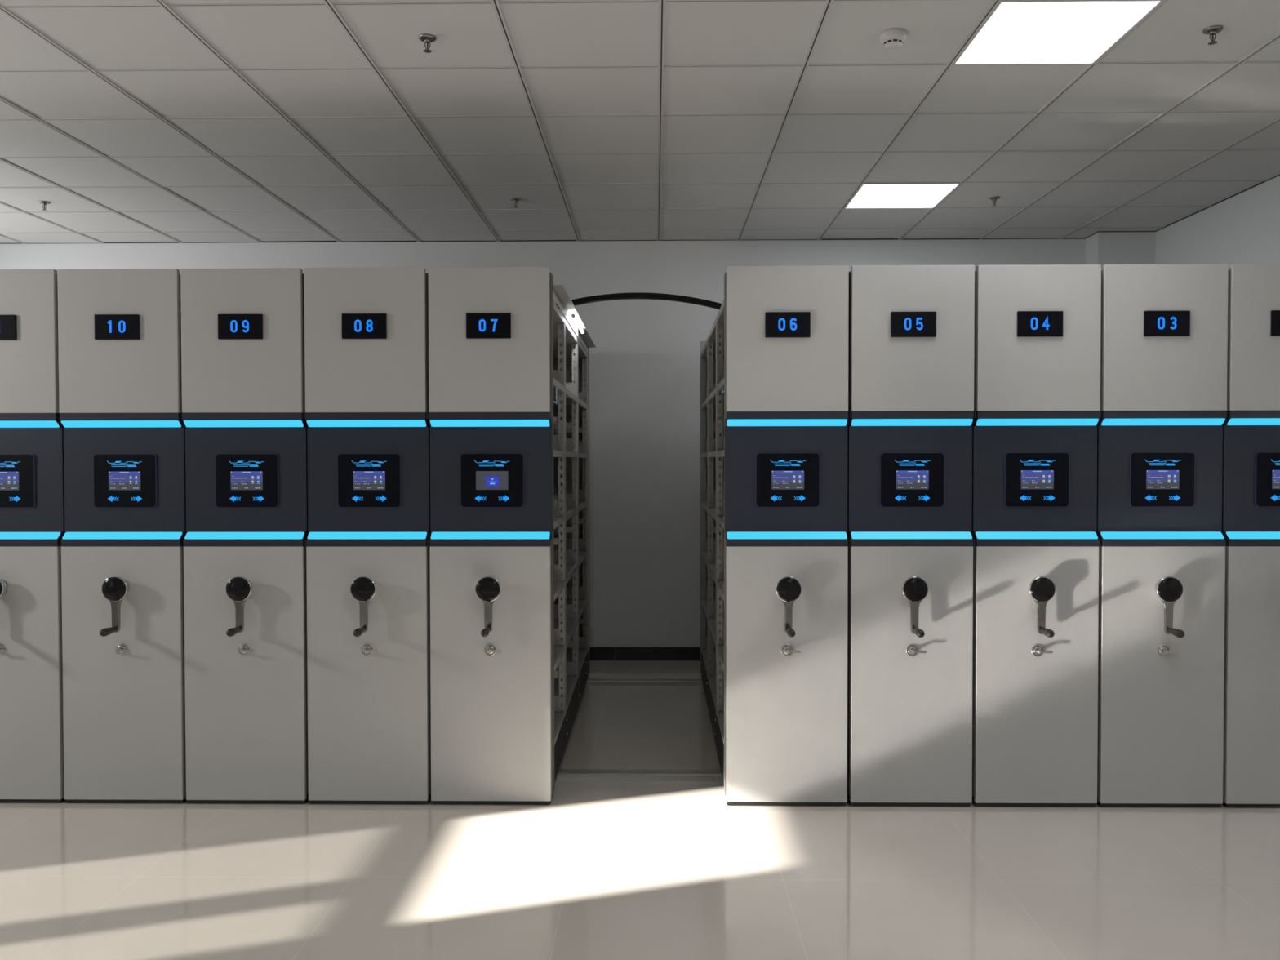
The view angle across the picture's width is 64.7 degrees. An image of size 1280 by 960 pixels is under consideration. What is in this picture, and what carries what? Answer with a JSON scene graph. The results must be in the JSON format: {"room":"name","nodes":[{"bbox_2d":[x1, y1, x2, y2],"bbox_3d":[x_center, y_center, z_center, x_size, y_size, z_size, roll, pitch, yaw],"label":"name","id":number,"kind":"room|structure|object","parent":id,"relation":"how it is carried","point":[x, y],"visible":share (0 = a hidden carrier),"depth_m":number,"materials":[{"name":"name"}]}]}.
{"room":"archive storage room","nodes":[
{"label":"archive storage room","id":0,"kind":"room"},
{"bbox_2d":[0,238,1085,647],"bbox_3d":[-0.777,-0.307,7.709,9.415,3.576,0.200,0,1,1],"label":"wall","id":1,"kind":"structure","parent":0,"point":[644,362],"depth_m":7.59,"materials":[{"name":"white paint"}]},
{"bbox_2d":[589,647,699,660],"bbox_3d":[-0.984,1.313,7.639,8.598,0.100,0.012,0,1,1],"label":"baseboard","id":2,"kind":"structure","parent":1,"relation":"attached to","point":[595,653],"depth_m":7.62,"materials":[{"name":"black tile"}]},
{"bbox_2d":[0,0,1279,244],"bbox_3d":[-0.854,-1.843,2.669,9.415,0.302,10.217,0,1,1],"label":"ceiling","id":3,"kind":"structure","parent":0,"point":[136,121],"depth_m":4.86,"materials":[{"name":"tile"}]},
{"bbox_2d":[38,200,50,210],"bbox_3d":[-3.791,-1.743,6.428,0.068,0.054,0.068,0,1,1],"label":"sprinkler","id":4,"kind":"object","parent":3,"relation":"attached to","point":[44,203],"visible":1,"depth_m":6.42,"materials":[{"name":"silver metal"}]},
{"bbox_2d":[418,33,436,53],"bbox_3d":[-0.828,-1.697,3.934,0.068,0.054,0.068,0,1,1],"label":"sprinkler","id":5,"kind":"object","parent":3,"relation":"attached to","point":[426,38],"visible":1,"depth_m":3.92,"materials":[{"name":"silver metal"}]},
{"bbox_2d":[510,197,520,208],"bbox_3d":[-0.784,-1.746,6.373,0.068,0.054,0.068,0,1,1],"label":"sprinkler","id":6,"kind":"object","parent":3,"relation":"attached to","point":[515,200],"visible":1,"depth_m":6.36,"materials":[{"name":"silver metal"}]},
{"bbox_2d":[880,27,906,50],"bbox_3d":[0.978,-1.697,3.902,0.102,0.057,0.102,0,1,1],"label":"smoke detector","id":7,"kind":"object","parent":3,"relation":"attached to","point":[892,39],"visible":1,"depth_m":3.87,"materials":[{"name":"grey plastic"}]},
{"bbox_2d":[843,182,962,208],"bbox_3d":[1.620,-1.778,6.298,0.596,0.024,0.596,0,1,1],"label":"recessed light","id":8,"kind":"object","parent":3,"relation":"in","point":[868,195],"visible":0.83,"depth_m":6.28,"materials":[{"name":"white plastic"}]},
{"bbox_2d":[988,195,999,206],"bbox_3d":[2.228,-1.749,6.348,0.068,0.054,0.068,0,1,1],"label":"sprinkler","id":9,"kind":"object","parent":3,"relation":"attached to","point":[994,198],"visible":1,"depth_m":6.34,"materials":[{"name":"silver metal"}]},
{"bbox_2d":[950,0,1165,65],"bbox_3d":[1.584,-1.730,3.899,0.596,0.024,0.596,0,1,1],"label":"recessed light","id":10,"kind":"object","parent":3,"relation":"in","point":[1014,32],"visible":0.92,"depth_m":3.88,"materials":[{"name":"white plastic"}]},
{"bbox_2d":[1202,25,1222,44],"bbox_3d":[2.194,-1.700,3.868,0.068,0.054,0.068,0,1,1],"label":"sprinkler","id":11,"kind":"object","parent":3,"relation":"attached to","point":[1212,30],"visible":1,"depth_m":3.86,"materials":[{"name":"silver metal"}]},
{"bbox_2d":[0,660,1279,959],"bbox_3d":[-0.850,1.521,2.737,9.015,0.120,9.817,0,1,1],"label":"floor","id":12,"kind":"structure","parent":0,"point":[604,870],"depth_m":3.70,"materials":[{"name":"beige tile"}]},
{"bbox_2d":[0,269,66,802],"bbox_3d":[-2.800,0.228,5.665,0.536,2.347,2.774,0,1,1],"label":"tall cabinet","id":13,"kind":"object","parent":12,"relation":"on","point":[32,482],"visible":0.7,"depth_m":4.44,"materials":[{"name":"grey metal"}]},
{"bbox_2d":[57,268,186,803],"bbox_3d":[-2.259,0.228,5.657,0.536,2.347,2.774,0,1,1],"label":"tall cabinet","id":14,"kind":"object","parent":12,"relation":"on","point":[119,330],"visible":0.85,"depth_m":4.43,"materials":[{"name":"grey metal"}]},
{"bbox_2d":[180,267,309,803],"bbox_3d":[-1.718,0.227,5.649,0.536,2.347,2.774,0,1,1],"label":"tall cabinet","id":15,"kind":"object","parent":12,"relation":"on","point":[243,362],"visible":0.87,"depth_m":4.43,"materials":[{"name":"grey metal"}]},
{"bbox_2d":[304,267,431,804],"bbox_3d":[-1.177,0.227,5.641,0.536,2.347,2.774,0,1,1],"label":"tall cabinet","id":16,"kind":"object","parent":12,"relation":"on","point":[366,329],"visible":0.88,"depth_m":4.42,"materials":[{"name":"grey metal"}]},
{"bbox_2d":[428,266,595,804],"bbox_3d":[-0.613,0.226,5.633,0.581,2.347,2.774,0,1,1],"label":"tall cabinet","id":17,"kind":"object","parent":12,"relation":"on","point":[508,374],"visible":1,"depth_m":4.42,"materials":[{"name":"grey metal"}]},
{"bbox_2d":[430,419,549,426],"bbox_3d":[-0.655,-0.248,4.410,0.520,0.029,0.033,0,1,1],"label":"light","id":18,"kind":"object","parent":17,"relation":"attached to","point":[434,423],"depth_m":4.41,"materials":[{"name":"blue plastic"}]},
{"bbox_2d":[431,532,550,538],"bbox_3d":[-0.655,0.243,4.419,0.520,0.029,0.033,0,1,1],"label":"light","id":19,"kind":"object","parent":17,"relation":"attached to","point":[433,535],"depth_m":4.42,"materials":[{"name":"blue plastic"}]},
{"bbox_2d":[552,284,595,353],"bbox_3d":[-0.347,-0.867,5.740,0.049,0.052,2.505,0,1,1],"label":"light","id":20,"kind":"object","parent":17,"relation":"attached to","point":[560,295],"depth_m":5.32,"materials":[{"name":"white metal"}]},
{"bbox_2d":[555,769,723,781],"bbox_3d":[-0.326,1.406,4.839,7.900,0.025,0.150,0,1,1],"label":"rail","id":21,"kind":"object","parent":12,"relation":"on","point":[562,775],"visible":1,"depth_m":4.79,"materials":[{"name":"grey metal"}]},
{"bbox_2d":[585,678,702,685],"bbox_3d":[-0.295,1.365,6.858,7.900,0.025,0.150,0,1,1],"label":"rail","id":22,"kind":"object","parent":12,"relation":"on","point":[590,682],"visible":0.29,"depth_m":6.82,"materials":[{"name":"grey metal"}]},
{"bbox_2d":[699,266,848,805],"bbox_3d":[0.658,0.225,5.613,0.536,2.347,2.774,0,1,1],"label":"tall cabinet","id":23,"kind":"object","parent":12,"relation":"on","point":[774,355],"visible":1,"depth_m":4.39,"materials":[{"name":"grey metal"}]},
{"bbox_2d":[555,292,721,309],"bbox_3d":[0.086,-0.903,5.321,1.156,0.160,0.050,0,1,1],"label":"guard","id":24,"kind":"object","parent":23,"relation":"attached to","point":[606,297],"visible":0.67,"depth_m":5.30,"materials":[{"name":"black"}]},
{"bbox_2d":[846,265,974,805],"bbox_3d":[1.199,0.224,5.605,0.536,2.347,2.774,0,1,1],"label":"tall cabinet","id":25,"kind":"object","parent":12,"relation":"on","point":[911,331],"visible":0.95,"depth_m":4.38,"materials":[{"name":"grey metal"}]},
{"bbox_2d":[970,264,1101,806],"bbox_3d":[1.740,0.224,5.597,0.536,2.347,2.774,0,1,1],"label":"tall cabinet","id":26,"kind":"object","parent":12,"relation":"on","point":[1037,357],"visible":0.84,"depth_m":4.37,"materials":[{"name":"grey metal"}]},
{"bbox_2d":[1095,264,1228,807],"bbox_3d":[2.281,0.223,5.589,0.536,2.347,2.774,0,1,1],"label":"tall cabinet","id":27,"kind":"object","parent":12,"relation":"on","point":[1164,327],"visible":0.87,"depth_m":4.37,"materials":[{"name":"grey metal"}]},
{"bbox_2d":[1220,263,1279,807],"bbox_3d":[2.822,0.222,5.581,0.536,2.347,2.774,0,1,1],"label":"tall cabinet","id":28,"kind":"object","parent":12,"relation":"on","point":[1251,474],"visible":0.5,"depth_m":4.36,"materials":[{"name":"grey metal"}]},
{"bbox_2d":[1085,231,1155,270],"bbox_3d":[3.522,-0.268,7.437,0.410,3.256,0.217,0,1,1],"label":"wall pillar","id":29,"kind":"structure","parent":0,"point":[1102,248],"depth_m":7.30,"materials":[{"name":"white paint"}]},
{"bbox_2d":[1155,175,1279,265],"bbox_3d":[3.755,-0.211,2.633,0.200,3.576,9.817,0,1,1],"label":"wall","id":30,"kind":"structure","parent":0,"point":[1243,228],"depth_m":6.34,"materials":[{"name":"white paint"}]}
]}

